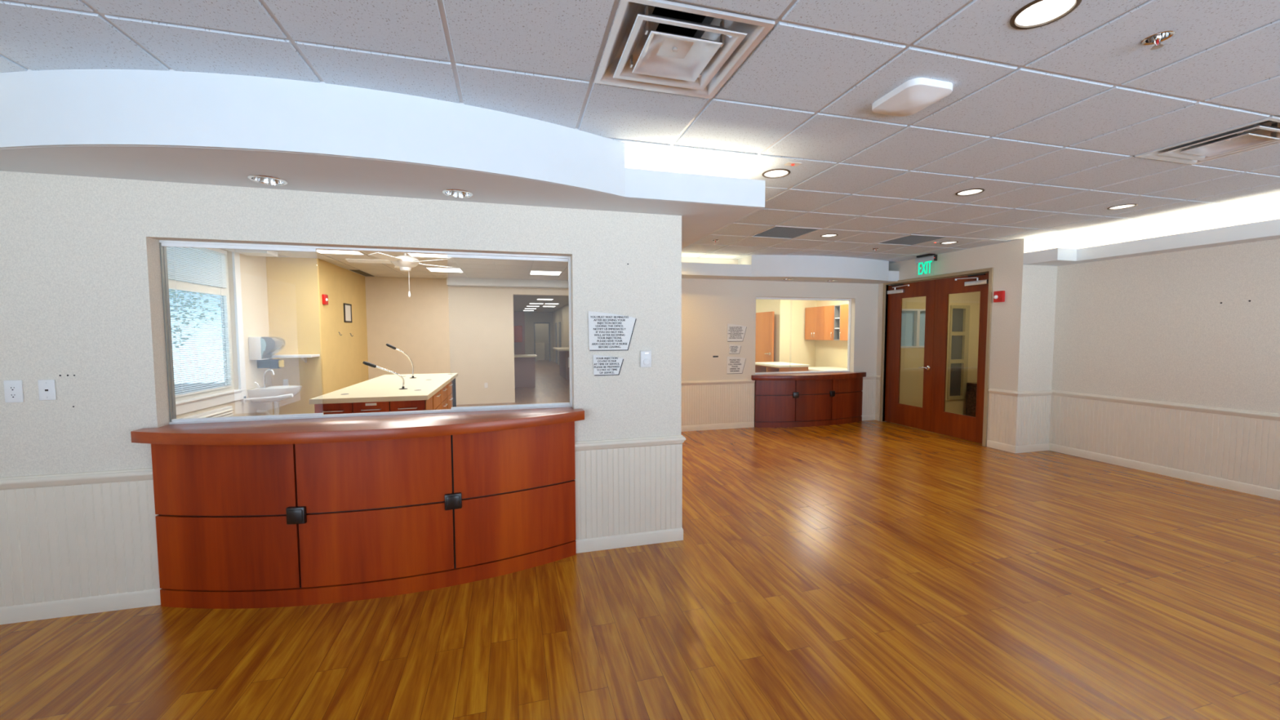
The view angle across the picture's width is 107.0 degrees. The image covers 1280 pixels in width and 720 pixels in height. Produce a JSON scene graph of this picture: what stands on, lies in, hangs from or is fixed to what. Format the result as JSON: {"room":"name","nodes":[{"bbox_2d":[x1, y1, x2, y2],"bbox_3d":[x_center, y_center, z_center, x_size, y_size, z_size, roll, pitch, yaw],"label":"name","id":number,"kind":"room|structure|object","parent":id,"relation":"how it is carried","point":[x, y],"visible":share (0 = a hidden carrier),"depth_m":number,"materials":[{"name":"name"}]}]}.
{"room":"reception lobby","nodes":[
{"label":"reception lobby","id":0,"kind":"room"},
{"bbox_2d":[176,248,273,418],"bbox_3d":[-5.099,-0.099,4.788,0.140,2.800,5.174,-1,3,-15],"label":"wall","id":1,"kind":"structure","parent":0,"point":[252,268],"depth_m":6.76,"materials":[{"name":"beige paint"}]},
{"bbox_2d":[166,246,246,415],"bbox_3d":[-5.159,-0.423,5.124,0.170,2.070,2.880,-1,3,-15],"label":"window","id":2,"kind":"structure","parent":1,"relation":"in","point":[192,402],"depth_m":5.91,"materials":[{"name":"glass"}]},
{"bbox_2d":[166,246,233,397],"bbox_3d":[-5.150,-0.476,5.123,0.040,1.795,2.420,-1,3,-15],"label":"window blind","id":3,"kind":"object","parent":2,"relation":"attached to","point":[219,251],"visible":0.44,"depth_m":5.70,"materials":[{"name":"white plastic"}]},
{"bbox_2d":[180,405,233,418],"bbox_3d":[-5.129,0.899,5.377,0.074,0.500,1.750,-1,3,-15],"label":"panelling","id":4,"kind":"structure","parent":1,"relation":"attached to","point":[225,411],"depth_m":5.87,"materials":[{"name":"white wood"}]},
{"bbox_2d":[248,336,285,359],"bbox_3d":[-5.433,-0.174,6.910,0.324,0.330,0.340,-1,3,-15],"label":"dispenser","id":5,"kind":"object","parent":1,"relation":"attached to","point":[260,348],"visible":1,"depth_m":6.76,"materials":[{"name":"white plastic"}]},
{"bbox_2d":[241,393,293,403],"bbox_3d":[-5.195,0.533,6.610,0.603,0.112,0.060,-1,3,-15],"label":"grab bar","id":6,"kind":"object","parent":1,"relation":"attached to","point":[290,395],"visible":1,"depth_m":6.60,"materials":[{"name":"white plastic"}]},
{"bbox_2d":[257,359,284,368],"bbox_3d":[-5.462,0.057,7.004,0.309,0.140,0.110,-1,3,-15],"label":"soap dispenser","id":7,"kind":"object","parent":1,"relation":"attached to","point":[267,363],"visible":0.91,"depth_m":6.96,"materials":[{"name":"grey plastic"}]},
{"bbox_2d":[247,368,302,415],"bbox_3d":[-5.303,0.499,6.953,0.570,0.761,0.460,-1,3,-15],"label":"sink","id":8,"kind":"object","parent":1,"relation":"attached to","point":[264,391],"visible":0.86,"depth_m":6.82,"materials":[{"name":"white ceramic"}]},
{"bbox_2d":[258,368,275,388],"bbox_3d":[-5.387,0.266,6.854,0.171,0.283,0.160,-1,3,-15],"label":"faucet","id":9,"kind":"object","parent":8,"relation":"on","point":[264,386],"depth_m":6.84,"materials":[{"name":"silver metal"}]},
{"bbox_2d":[247,385,302,402],"bbox_3d":[-5.303,0.500,6.953,0.570,0.200,0.460,-1,3,-15],"label":"basin","id":10,"kind":"object","parent":8,"relation":"in","point":[264,391],"depth_m":6.78,"materials":[{"name":"white ceramic"}]},
{"bbox_2d":[265,256,368,414],"bbox_3d":[-5.692,-0.313,8.576,0.700,2.800,2.460,-1,3,-15],"label":"wall","id":11,"kind":"structure","parent":0,"point":[298,315],"depth_m":7.46,"materials":[{"name":"yellow paint"}]},
{"bbox_2d":[271,354,319,362],"bbox_3d":[-5.272,-0.013,7.253,0.530,0.130,0.340,-1,3,-15],"label":"wall shelf","id":12,"kind":"object","parent":11,"relation":"attached to","point":[304,357],"visible":1,"depth_m":7.14,"materials":[{"name":"white plastic"}]},
{"bbox_2d":[343,302,351,322],"bbox_3d":[-5.357,-0.861,8.680,0.020,0.340,0.385,-1,3,-15],"label":"picture frame","id":13,"kind":"object","parent":11,"relation":"attached to","point":[347,307],"visible":1,"depth_m":8.65,"materials":[{"name":"black plastic"}]},
{"bbox_2d":[0,164,681,477],"bbox_3d":[-2.036,-0.002,2.950,4.810,2.800,0.161,-1,3,-15],"label":"wall","id":14,"kind":"structure","parent":0,"point":[82,304],"depth_m":2.68,"materials":[{"name":"paint"}]},
{"bbox_2d":[3,380,23,402],"bbox_3d":[-3.329,0.167,2.520,0.077,0.116,0.010,-1,3,-15],"label":"wall outlet","id":15,"kind":"object","parent":14,"relation":"attached to","point":[13,389],"visible":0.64,"depth_m":2.52,"materials":[{"name":"white plastic"}]},
{"bbox_2d":[37,379,56,400],"bbox_3d":[-3.201,0.162,2.556,0.070,0.111,0.009,-1,3,-15],"label":"wall jack","id":16,"kind":"object","parent":14,"relation":"attached to","point":[46,388],"visible":1,"depth_m":2.55,"materials":[{"name":"white plastic"}]},
{"bbox_2d":[0,467,153,489],"bbox_3d":[-3.545,0.665,2.481,1.628,0.072,0.028,-1,3,-15],"label":"chair rail","id":17,"kind":"object","parent":14,"relation":"attached to","point":[135,474],"visible":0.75,"depth_m":2.60,"materials":[{"name":"beige wood"}]},
{"bbox_2d":[0,480,159,607],"bbox_3d":[-3.547,1.017,2.510,1.628,0.642,0.003,-1,3,-15],"label":"panelling","id":18,"kind":"object","parent":14,"relation":"attached to","point":[73,541],"visible":0.97,"depth_m":2.62,"materials":[{"name":"white wood"}]},
{"bbox_2d":[0,588,160,624],"bbox_3d":[-3.545,1.380,2.528,1.628,0.096,0.014,-1,3,-15],"label":"baseboard","id":19,"kind":"structure","parent":14,"relation":"attached to","point":[100,603],"depth_m":2.63,"materials":[{"name":"white wood"}]},
{"bbox_2d":[159,240,572,424],"bbox_3d":[-1.638,-0.178,3.093,2.368,1.073,0.055,-1,3,-15],"label":"window","id":20,"kind":"structure","parent":14,"relation":"in","point":[163,244],"depth_m":2.94,"materials":[{"name":"white wood"}]},
{"bbox_2d":[592,355,623,375],"bbox_3d":[-0.223,0.035,3.356,0.224,0.149,0.011,-1,3,-15],"label":"wall sign","id":21,"kind":"object","parent":14,"relation":"attached to","point":[602,365],"visible":1,"depth_m":3.35,"materials":[{"name":"white plastic"}]},
{"bbox_2d":[587,311,636,351],"bbox_3d":[-0.193,-0.205,3.350,0.349,0.277,0.011,-1,3,-15],"label":"wall sign","id":22,"kind":"object","parent":14,"relation":"attached to","point":[606,331],"visible":1,"depth_m":3.34,"materials":[{"name":"white plastic"}]},
{"bbox_2d":[574,444,682,540],"bbox_3d":[-0.543,0.857,5.188,0.804,0.642,3.610,-1,3,-15],"label":"panelling","id":23,"kind":"object","parent":14,"relation":"attached to","point":[628,490],"visible":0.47,"depth_m":3.44,"materials":[{"name":"beige wood"}]},
{"bbox_2d":[575,527,683,553],"bbox_3d":[-0.538,1.220,5.205,0.811,0.096,3.618,-1,3,-15],"label":"baseboard","id":24,"kind":"structure","parent":14,"relation":"attached to","point":[624,540],"depth_m":3.46,"materials":[{"name":"white wood"}]},
{"bbox_2d":[574,434,685,451],"bbox_3d":[-0.531,0.505,5.160,0.825,0.072,3.632,-1,3,-15],"label":"chair rail","id":25,"kind":"object","parent":14,"relation":"attached to","point":[673,439],"visible":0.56,"depth_m":3.41,"materials":[{"name":"beige wood"}]},
{"bbox_2d":[640,350,651,367],"bbox_3d":[0.043,-0.008,3.414,0.080,0.119,0.034,-1,3,-15],"label":"wall control","id":26,"kind":"object","parent":14,"relation":"attached to","point":[645,356],"visible":1,"depth_m":3.41,"materials":[{"name":"white plastic"}]},
{"bbox_2d":[0,68,764,248],"bbox_3d":[-2.004,-1.221,3.642,5.275,0.335,3.000,-1,3,-15],"label":"ceiling","id":27,"kind":"structure","parent":0,"point":[171,126],"depth_m":2.34,"materials":[{"name":"paint"}]},
{"bbox_2d":[247,174,287,185],"bbox_3d":[-2.058,-1.049,2.615,0.174,0.118,0.174,-1,3,-15],"label":"recessed light","id":28,"kind":"object","parent":27,"relation":"in","point":[265,180],"visible":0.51,"depth_m":2.65,"materials":[{"name":"silver metal"}]},
{"bbox_2d":[442,188,472,198],"bbox_3d":[-1.107,-1.066,2.872,0.174,0.118,0.174,-1,3,-15],"label":"recessed light","id":29,"kind":"object","parent":27,"relation":"in","point":[460,193],"visible":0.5,"depth_m":2.92,"materials":[{"name":"silver metal"}]},
{"bbox_2d":[364,276,515,404],"bbox_3d":[-4.338,-0.414,10.287,3.090,2.800,0.140,-1,3,-15],"label":"wall","id":30,"kind":"structure","parent":0,"point":[467,331],"depth_m":10.24,"materials":[{"name":"beige paint"}]},
{"bbox_2d":[446,277,568,288],"bbox_3d":[-2.393,-1.702,10.535,3.540,0.165,0.260,-1,3,-15],"label":"crown molding","id":31,"kind":"structure","parent":30,"relation":"attached to","point":[458,282],"depth_m":10.27,"materials":[{"name":"paint"}]},
{"bbox_2d":[513,311,524,354],"bbox_3d":[-5.199,-0.668,18.319,1.450,2.400,0.100,-1,3,-15],"label":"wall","id":32,"kind":"structure","parent":0,"point":[518,317],"depth_m":18.39,"materials":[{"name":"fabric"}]},
{"bbox_2d":[513,325,522,342],"bbox_3d":[-4.834,-0.998,18.192,0.600,0.630,0.300,-1,3,-15],"label":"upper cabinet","id":33,"kind":"object","parent":32,"relation":"attached to","point":[517,330],"visible":0.66,"depth_m":18.08,"materials":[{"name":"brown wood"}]},
{"bbox_2d":[524,311,553,360],"bbox_3d":[-6.482,-1.317,26.257,3.520,2.800,0.140,-1,3,-15],"label":"wall","id":34,"kind":"structure","parent":0,"point":[531,317],"depth_m":26.32,"materials":[{"name":"grey paint"}]},
{"bbox_2d":[533,322,550,361],"bbox_3d":[-5.470,-1.016,26.461,0.890,2.170,0.030,-1,3,-15],"label":"door frame","id":35,"kind":"structure","parent":34,"relation":"in","point":[534,322],"depth_m":26.40,"materials":[{"name":"grey metal"}]},
{"bbox_2d":[512,287,568,296],"bbox_3d":[-1.801,-1.674,10.936,2.190,0.370,0.200,-1,3,-15],"label":"beam","id":36,"kind":"structure","parent":0,"point":[517,291],"depth_m":10.73,"materials":[{"name":"beige paint"}]},
{"bbox_2d":[534,323,549,359],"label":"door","id":37,"kind":"structure","parent":0,"point":[541,330],"depth_m":27.75,"materials":[{"name":"grey paint"}]},
{"bbox_2d":[552,303,568,364],"bbox_3d":[-2.235,-0.805,17.062,0.140,2.800,19.860,-1,3,-15],"label":"wall","id":38,"kind":"structure","parent":0,"point":[562,314],"depth_m":21.69,"materials":[{"name":"grey paint"}]},
{"bbox_2d":[555,321,560,364],"bbox_3d":[-4.062,-0.816,23.497,0.024,2.100,2.700,-1,3,-15],"label":"door frame","id":39,"kind":"structure","parent":38,"relation":"in","point":[559,322],"depth_m":23.89,"materials":[{"name":"grey metal"}]},
{"bbox_2d":[0,360,1279,719],"bbox_3d":[-1.684,0.906,12.493,10.720,0.100,31.940,-1,3,-15],"label":"floor","id":40,"kind":"structure","parent":0,"point":[864,570],"depth_m":2.56,"materials":[{"name":"brown wood"}]},
{"bbox_2d":[130,407,584,608],"bbox_3d":[-1.577,0.884,2.926,2.496,1.030,0.574,-1,3,-15],"label":"reception desk","id":41,"kind":"object","parent":40,"relation":"on","point":[312,511],"visible":0.97,"depth_m":2.74,"materials":[{"name":"brown laminate"}]},
{"bbox_2d":[130,407,584,444],"bbox_3d":[-1.579,0.402,2.898,2.496,0.063,0.574,-1,3,-15],"label":"countertop","id":42,"kind":"structure","parent":41,"relation":"on","point":[387,427],"depth_m":2.72,"materials":[{"name":"brown wood"}]},
{"bbox_2d":[309,373,457,414],"bbox_3d":[-3.055,0.756,6.098,1.060,0.933,2.830,-1,3,-15],"label":"counter","id":43,"kind":"object","parent":40,"relation":"on","point":[382,393],"depth_m":5.04,"materials":[{"name":"beige laminate"}]},
{"bbox_2d":[362,361,407,389],"bbox_3d":[-2.848,0.171,5.299,0.435,0.330,0.090,-2,4,-28],"label":"gooseneck microphone","id":44,"kind":"object","parent":43,"relation":"on","point":[366,363],"visible":1,"depth_m":5.27,"materials":[{"name":"silver plastic"}]},
{"bbox_2d":[386,343,416,377],"bbox_3d":[-3.329,0.014,6.609,0.373,0.497,0.089,-3,4,-41],"label":"gooseneck microphone","id":45,"kind":"object","parent":43,"relation":"on","point":[387,344],"visible":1,"depth_m":6.63,"materials":[{"name":"silver metal"}]},
{"bbox_2d":[514,354,537,387],"bbox_3d":[-3.665,0.323,13.862,1.250,0.920,0.900,-1,3,-15],"label":"counter","id":46,"kind":"object","parent":40,"relation":"on","point":[524,364],"depth_m":13.60,"materials":[{"name":"beige laminate"}]},
{"bbox_2d":[552,346,569,380],"bbox_3d":[-2.597,0.101,16.734,0.760,1.030,2.400,-1,3,-15],"label":"counter","id":47,"kind":"object","parent":40,"relation":"on","point":[563,351],"depth_m":16.08,"materials":[{"name":"beige laminate"}]},
{"bbox_2d":[751,371,866,427],"bbox_3d":[2.906,0.664,8.033,2.200,0.865,0.460,-1,3,-15],"label":"reception desk","id":48,"kind":"object","parent":40,"relation":"on","point":[791,400],"visible":0.97,"depth_m":7.83,"materials":[{"name":"brown laminate"}]},
{"bbox_2d":[751,371,866,380],"bbox_3d":[2.905,0.273,8.011,2.200,0.080,0.460,-1,3,-15],"label":"countertop","id":49,"kind":"structure","parent":48,"relation":"on","point":[822,375],"depth_m":7.78,"materials":[{"name":"brown wood"}]},
{"bbox_2d":[0,0,1279,311],"bbox_3d":[-0.503,-1.915,12.727,12.940,0.100,31.800,-1,3,-15],"label":"ceiling","id":50,"kind":"structure","parent":0,"point":[794,66],"depth_m":2.31,"materials":[{"name":"tile"}]},
{"bbox_2d":[235,248,278,257],"bbox_3d":[-5.307,-1.499,6.559,0.369,0.075,0.320,-1,3,-15],"label":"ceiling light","id":51,"kind":"object","parent":50,"relation":"attached to","point":[246,252],"visible":0.74,"depth_m":6.47,"materials":[{"name":"white plastic"}]},
{"bbox_2d":[316,249,365,255],"bbox_3d":[-4.312,-1.559,6.707,0.610,0.026,0.610,-1,3,-15],"label":"ceiling light panel","id":52,"kind":"object","parent":50,"relation":"attached to","point":[320,251],"visible":0.39,"depth_m":6.88,"materials":[{"name":"white plastic"}]},
{"bbox_2d":[345,252,456,297],"bbox_3d":[-3.059,-1.164,6.079,1.250,0.709,1.310,-1,3,-15],"label":"ceiling fan","id":53,"kind":"object","parent":50,"relation":"hanging from","point":[405,263],"visible":0.82,"depth_m":5.97,"materials":[{"name":"white plastic"}]},
{"bbox_2d":[406,253,448,257],"bbox_3d":[-3.136,-1.581,7.026,0.610,0.026,0.610,-1,3,-15],"label":"ceiling light panel","id":54,"kind":"object","parent":50,"relation":"attached to","point":[433,255],"visible":0.29,"depth_m":7.18,"materials":[{"name":"white plastic"}]},
{"bbox_2d":[424,266,464,272],"bbox_3d":[-3.614,-1.679,8.788,0.610,0.026,0.610,-1,3,-15],"label":"ceiling light panel","id":55,"kind":"object","parent":50,"relation":"attached to","point":[429,268],"visible":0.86,"depth_m":8.76,"materials":[{"name":"white plastic"}]},
{"bbox_2d":[528,270,563,275],"bbox_3d":[-1.849,-1.711,9.265,0.610,0.026,0.610,-1,3,-15],"label":"ceiling light panel","id":56,"kind":"object","parent":50,"relation":"attached to","point":[531,272],"visible":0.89,"depth_m":9.27,"materials":[{"name":"white plastic"}]},
{"bbox_2d":[530,271,561,275],"bbox_3d":[-1.849,-1.708,9.265,0.570,0.012,0.570,-1,3,-15],"label":"diffuser","id":57,"kind":"object","parent":56,"relation":"attached to","point":[532,273],"depth_m":9.27,"materials":[{"name":"white plastic"}]},
{"bbox_2d":[0,0,1279,253],"bbox_3d":[1.090,-1.317,2.090,10.440,0.020,10.400,-1,3,-15],"label":"grid","id":58,"kind":"object","parent":50,"relation":"attached to","point":[440,2],"visible":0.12,"depth_m":2.02,"materials":[{"name":"metal"}]},
{"bbox_2d":[593,0,774,98],"bbox_3d":[0.148,-1.413,1.999,0.594,0.277,0.594,-1,3,-15],"label":"ceiling vent","id":59,"kind":"object","parent":50,"relation":"in","point":[660,46],"visible":0.99,"depth_m":2.00,"materials":[{"name":"metal"}]},
{"bbox_2d":[761,168,790,178],"bbox_3d":[1.006,-1.433,3.496,0.203,0.118,0.203,-1,3,-15],"label":"recessed light","id":60,"kind":"object","parent":50,"relation":"in","point":[775,173],"visible":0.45,"depth_m":3.56,"materials":[{"name":"white plastic"}]},
{"bbox_2d":[749,225,822,239],"bbox_3d":[1.704,-1.503,5.579,0.598,0.016,0.598,-1,3,-15],"label":"ceiling vent","id":61,"kind":"object","parent":50,"relation":"in","point":[775,231],"visible":0.98,"depth_m":5.56,"materials":[{"name":"metal"}]},
{"bbox_2d":[871,77,952,116],"bbox_3d":[1.345,-1.282,2.353,0.256,0.064,0.300,-1,3,-15],"label":"ceiling light","id":62,"kind":"object","parent":50,"relation":"attached to","point":[913,95],"visible":1,"depth_m":2.28,"materials":[{"name":"white plastic"}]},
{"bbox_2d":[874,233,950,245],"bbox_3d":[3.470,-1.535,6.057,0.598,0.016,0.598,-1,3,-15],"label":"ceiling vent","id":63,"kind":"object","parent":50,"relation":"in","point":[912,239],"visible":0.98,"depth_m":6.03,"materials":[{"name":"metal"}]},
{"bbox_2d":[915,253,937,276],"bbox_3d":[4.347,-1.440,7.200,0.120,0.314,0.362,-1,3,-15],"label":"exit sign","id":64,"kind":"object","parent":50,"relation":"hanging from","point":[928,258],"visible":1,"depth_m":7.18,"materials":[{"name":"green plastic"}]},
{"bbox_2d":[955,188,984,195],"bbox_3d":[2.771,-1.464,3.973,0.203,0.118,0.203,-1,3,-15],"label":"recessed light","id":65,"kind":"object","parent":50,"relation":"in","point":[972,191],"visible":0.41,"depth_m":4.02,"materials":[{"name":"white plastic"}]},
{"bbox_2d":[1009,0,1081,29],"bbox_3d":[1.484,-1.334,1.734,0.203,0.118,0.203,-1,3,-15],"label":"recessed light","id":66,"kind":"object","parent":50,"relation":"in","point":[1037,13],"visible":0.9,"depth_m":1.79,"materials":[{"name":"white metal"}]},
{"bbox_2d":[1106,204,1137,209],"bbox_3d":[4.536,-1.496,4.450,0.203,0.118,0.203,-1,3,-15],"label":"recessed light","id":67,"kind":"object","parent":50,"relation":"in","point":[1124,206],"visible":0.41,"depth_m":4.49,"materials":[{"name":"white plastic"}]},
{"bbox_2d":[1141,30,1174,50],"bbox_3d":[2.073,-1.288,1.896,0.092,0.070,0.092,-1,3,-15],"label":"sprinkler head","id":68,"kind":"object","parent":50,"relation":"attached to","point":[1157,37],"visible":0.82,"depth_m":1.90},
{"bbox_2d":[1134,115,1279,164],"bbox_3d":[3.678,-1.476,2.954,0.594,0.277,0.594,-1,3,-15],"label":"ceiling vent","id":69,"kind":"object","parent":50,"relation":"in","point":[1264,132],"visible":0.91,"depth_m":2.98,"materials":[{"name":"metal"}]},
{"bbox_2d":[755,299,816,367],"bbox_3d":[3.577,-0.551,12.329,1.120,2.800,2.050,-1,3,-15],"label":"wall","id":70,"kind":"structure","parent":0,"point":[790,344],"depth_m":11.30,"materials":[{"name":"beige paint"}]},
{"bbox_2d":[755,311,774,362],"bbox_3d":[2.991,-0.143,11.622,0.114,2.050,0.910,-1,3,-15],"label":"door","id":71,"kind":"structure","parent":70,"relation":"in","point":[764,348],"depth_m":11.49,"materials":[{"name":"orange wood"}]},
{"bbox_2d":[681,254,898,284],"bbox_3d":[1.850,-1.442,7.353,5.040,0.335,0.640,-1,3,-15],"label":"ceiling","id":72,"kind":"structure","parent":0,"point":[814,268],"depth_m":7.26,"materials":[{"name":"paint"}]},
{"bbox_2d":[815,300,848,368],"bbox_3d":[4.686,-0.428,10.115,0.140,2.800,2.810,-1,3,-15],"label":"wall","id":73,"kind":"structure","parent":0,"point":[828,353],"depth_m":10.90,"materials":[{"name":"beige paint"}]},
{"bbox_2d":[804,306,824,340],"bbox_3d":[4.173,-0.847,10.990,0.376,0.760,0.706,-1,3,-15],"label":"upper cabinet","id":74,"kind":"object","parent":73,"relation":"attached to","point":[814,316],"visible":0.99,"depth_m":10.92,"materials":[{"name":"orange wood"}]},
{"bbox_2d":[823,305,834,340],"bbox_3d":[4.311,-0.818,10.482,0.376,0.760,0.331,-1,3,-15],"label":"upper cabinet","id":75,"kind":"object","parent":73,"relation":"attached to","point":[828,326],"visible":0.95,"depth_m":10.43,"materials":[{"name":"orange wood"}]},
{"bbox_2d":[833,304,840,340],"bbox_3d":[4.401,-0.804,10.230,0.334,0.760,0.191,-1,3,-15],"label":"open shelf unit","id":76,"kind":"object","parent":73,"relation":"attached to","point":[837,308],"visible":0.32,"depth_m":10.27,"materials":[{"name":"white wood"}]},
{"bbox_2d":[839,304,848,340],"bbox_3d":[4.486,-0.782,9.839,0.376,0.760,0.596,-1,3,-15],"label":"upper cabinet","id":77,"kind":"object","parent":73,"relation":"attached to","point":[843,335],"visible":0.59,"depth_m":9.96,"materials":[{"name":"orange wood"}]},
{"bbox_2d":[681,257,988,414],"bbox_3d":[3.300,-0.316,8.215,8.530,2.800,0.140,-1,3,-15],"label":"wall","id":78,"kind":"structure","parent":0,"point":[708,305],"depth_m":7.76,"materials":[{"name":"paint"}]},
{"bbox_2d":[680,382,754,426],"bbox_3d":[0.613,0.724,7.466,2.635,0.642,0.003,-1,3,-15],"label":"panelling","id":79,"kind":"object","parent":78,"relation":"attached to","point":[704,404],"visible":0.52,"depth_m":7.64,"materials":[{"name":"beige wood"}]},
{"bbox_2d":[680,421,754,431],"bbox_3d":[0.614,1.087,7.484,2.635,0.096,0.014,-1,3,-15],"label":"baseboard","id":80,"kind":"structure","parent":78,"relation":"attached to","point":[741,424],"depth_m":7.65,"materials":[{"name":"beige wood"}]},
{"bbox_2d":[681,378,755,385],"bbox_3d":[0.614,0.372,7.437,2.635,0.072,0.028,-1,3,-15],"label":"chair rail","id":81,"kind":"object","parent":78,"relation":"attached to","point":[749,380],"visible":0.35,"depth_m":7.61,"materials":[{"name":"beige wood"}]},
{"bbox_2d":[728,344,741,354],"bbox_3d":[1.542,-0.177,7.667,0.216,0.156,0.011,-1,3,-15],"label":"wall sign","id":82,"kind":"object","parent":78,"relation":"attached to","point":[733,348],"visible":1,"depth_m":7.66,"materials":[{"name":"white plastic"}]},
{"bbox_2d":[726,356,746,373],"bbox_3d":[1.567,0.082,7.688,0.342,0.282,0.011,-1,3,-15],"label":"wall sign","id":83,"kind":"object","parent":78,"relation":"attached to","point":[735,365],"visible":1,"depth_m":7.68,"materials":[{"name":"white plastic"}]},
{"bbox_2d":[727,324,746,341],"bbox_3d":[1.572,-0.443,7.660,0.344,0.287,0.011,-1,3,-15],"label":"wall sign","id":84,"kind":"object","parent":78,"relation":"attached to","point":[735,332],"visible":1,"depth_m":7.65,"materials":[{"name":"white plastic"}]},
{"bbox_2d":[755,297,851,374],"bbox_3d":[2.784,-0.417,8.123,1.910,1.285,0.055,-1,3,-15],"label":"window","id":85,"kind":"structure","parent":78,"relation":"in","point":[757,298],"depth_m":8.22,"materials":[{"name":"white metal"}]},
{"bbox_2d":[861,414,879,421],"bbox_3d":[4.068,1.028,8.366,0.315,0.096,0.115,-1,3,-15],"label":"baseboard","id":86,"kind":"structure","parent":78,"relation":"attached to","point":[870,417],"depth_m":8.41,"materials":[{"name":"white wood"}]},
{"bbox_2d":[862,378,880,415],"bbox_3d":[4.066,0.665,8.344,0.312,0.642,0.112,-1,3,-15],"label":"panelling","id":87,"kind":"object","parent":78,"relation":"attached to","point":[871,388],"visible":1,"depth_m":8.39,"materials":[{"name":"beige wood"}]},
{"bbox_2d":[900,308,925,347],"bbox_3d":[4.990,-0.575,8.633,0.720,0.700,0.110,-1,3,-15],"label":"window","id":88,"kind":"structure","parent":78,"relation":"in","point":[913,321],"depth_m":8.62,"materials":[{"name":"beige glass"}]},
{"bbox_2d":[946,305,969,399],"bbox_3d":[5.953,-0.142,8.914,0.450,1.760,0.120,-1,3,-15],"label":"window","id":89,"kind":"structure","parent":78,"relation":"in","point":[959,317],"depth_m":8.89,"materials":[{"name":"clear glass"}]},
{"bbox_2d":[875,238,1032,446],"bbox_3d":[4.588,-0.263,7.229,0.140,2.800,2.440,-1,3,-15],"label":"wall","id":90,"kind":"structure","parent":0,"point":[1010,317],"depth_m":6.24,"materials":[{"name":"paint"}]},
{"bbox_2d":[884,280,935,431],"bbox_3d":[4.399,-0.082,7.780,0.113,2.353,0.938,-1,3,-15],"label":"door","id":91,"kind":"structure","parent":90,"relation":"in","point":[895,412],"depth_m":7.87,"materials":[{"name":"brown wood"}]},
{"bbox_2d":[880,267,993,446],"bbox_3d":[4.545,-0.083,7.357,0.162,2.425,1.930,-1,3,-15],"label":"door frame","id":92,"kind":"structure","parent":90,"relation":"attached to","point":[990,270],"depth_m":6.78,"materials":[{"name":"brown wood"}]},
{"bbox_2d":[930,272,988,443],"bbox_3d":[4.639,-0.033,6.895,0.113,2.353,0.886,-1,3,-15],"label":"door","id":93,"kind":"structure","parent":90,"relation":"in","point":[968,428],"depth_m":7.01,"materials":[{"name":"brown wood"}]},
{"bbox_2d":[993,290,1004,302],"bbox_3d":[4.734,-0.837,6.250,0.070,0.146,0.124,-1,3,-15],"label":"fire alarm strobe","id":94,"kind":"object","parent":90,"relation":"attached to","point":[998,296],"visible":1,"depth_m":6.23,"materials":[{"name":"red plastic"}]},
{"bbox_2d":[1026,241,1058,391],"bbox_3d":[5.242,-0.207,6.216,0.590,2.800,0.140,-1,3,-15],"label":"wall","id":95,"kind":"structure","parent":0,"point":[1043,277],"depth_m":6.11,"materials":[{"name":"paint"}]},
{"bbox_2d":[1022,218,1279,266],"bbox_3d":[6.163,-1.065,2.215,0.590,0.143,7.960,-1,3,-15],"label":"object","id":96,"kind":"structure","parent":0,"point":[1265,230],"depth_m":4.95,"materials":[{"name":"paint"}]},
{"bbox_2d":[1051,203,1279,413],"bbox_3d":[6.536,0.012,2.304,0.141,2.800,8.100,-1,3,-15],"label":"wall","id":97,"kind":"structure","parent":0,"point":[1201,326],"depth_m":5.04,"materials":[{"name":"paint"}]},
{"bbox_2d":[986,440,1279,500],"bbox_3d":[6.115,1.355,2.527,0.604,0.096,8.325,-1,3,-15],"label":"baseboard","id":98,"kind":"structure","parent":97,"relation":"attached to","point":[1247,488],"depth_m":5.27,"materials":[{"name":"white wood"}]},
{"bbox_2d":[987,393,1279,489],"bbox_3d":[6.116,0.992,2.507,0.594,0.642,8.325,-1,3,-15],"label":"panelling","id":99,"kind":"object","parent":97,"relation":"attached to","point":[1246,450],"visible":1,"depth_m":5.27,"materials":[{"name":"beige wood"}]},
{"bbox_2d":[988,388,1279,421],"bbox_3d":[6.106,0.640,2.485,0.618,0.072,8.325,-1,3,-15],"label":"chair rail","id":100,"kind":"object","parent":97,"relation":"attached to","point":[1220,411],"visible":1,"depth_m":5.25,"materials":[{"name":"white wood"}]},
{"bbox_3d":[6.509,1.153,7.767,2.620,0.100,2.840,-1,3,-15],"label":"floor","id":101,"kind":"structure","parent":0,"visible":0},
{"bbox_2d":[965,382,977,417],"bbox_3d":[6.303,0.739,8.731,0.340,0.620,0.350,-1,3,-15],"label":"stone plinth","id":102,"kind":"object","parent":101,"relation":"on","point":[971,397],"visible":0.28,"depth_m":8.75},
{"bbox_3d":[3.007,0.960,11.320,6.920,0.100,5.860,-1,3,-15],"label":"floor","id":103,"kind":"structure","parent":0,"visible":0},
{"bbox_2d":[755,361,809,373],"bbox_3d":[2.894,0.534,9.792,0.680,0.925,1.040,-1,3,-15],"label":"countertop","id":104,"kind":"structure","parent":103,"relation":"on","point":[770,366],"depth_m":9.47,"materials":[{"name":"white laminate"}]},
{"bbox_2d":[808,366,847,371],"bbox_3d":[4.218,0.601,9.766,0.979,0.788,1.950,-1,3,-15],"label":"countertop","id":105,"kind":"structure","parent":103,"relation":"on","point":[819,368],"depth_m":10.20,"materials":[{"name":"white laminate"}]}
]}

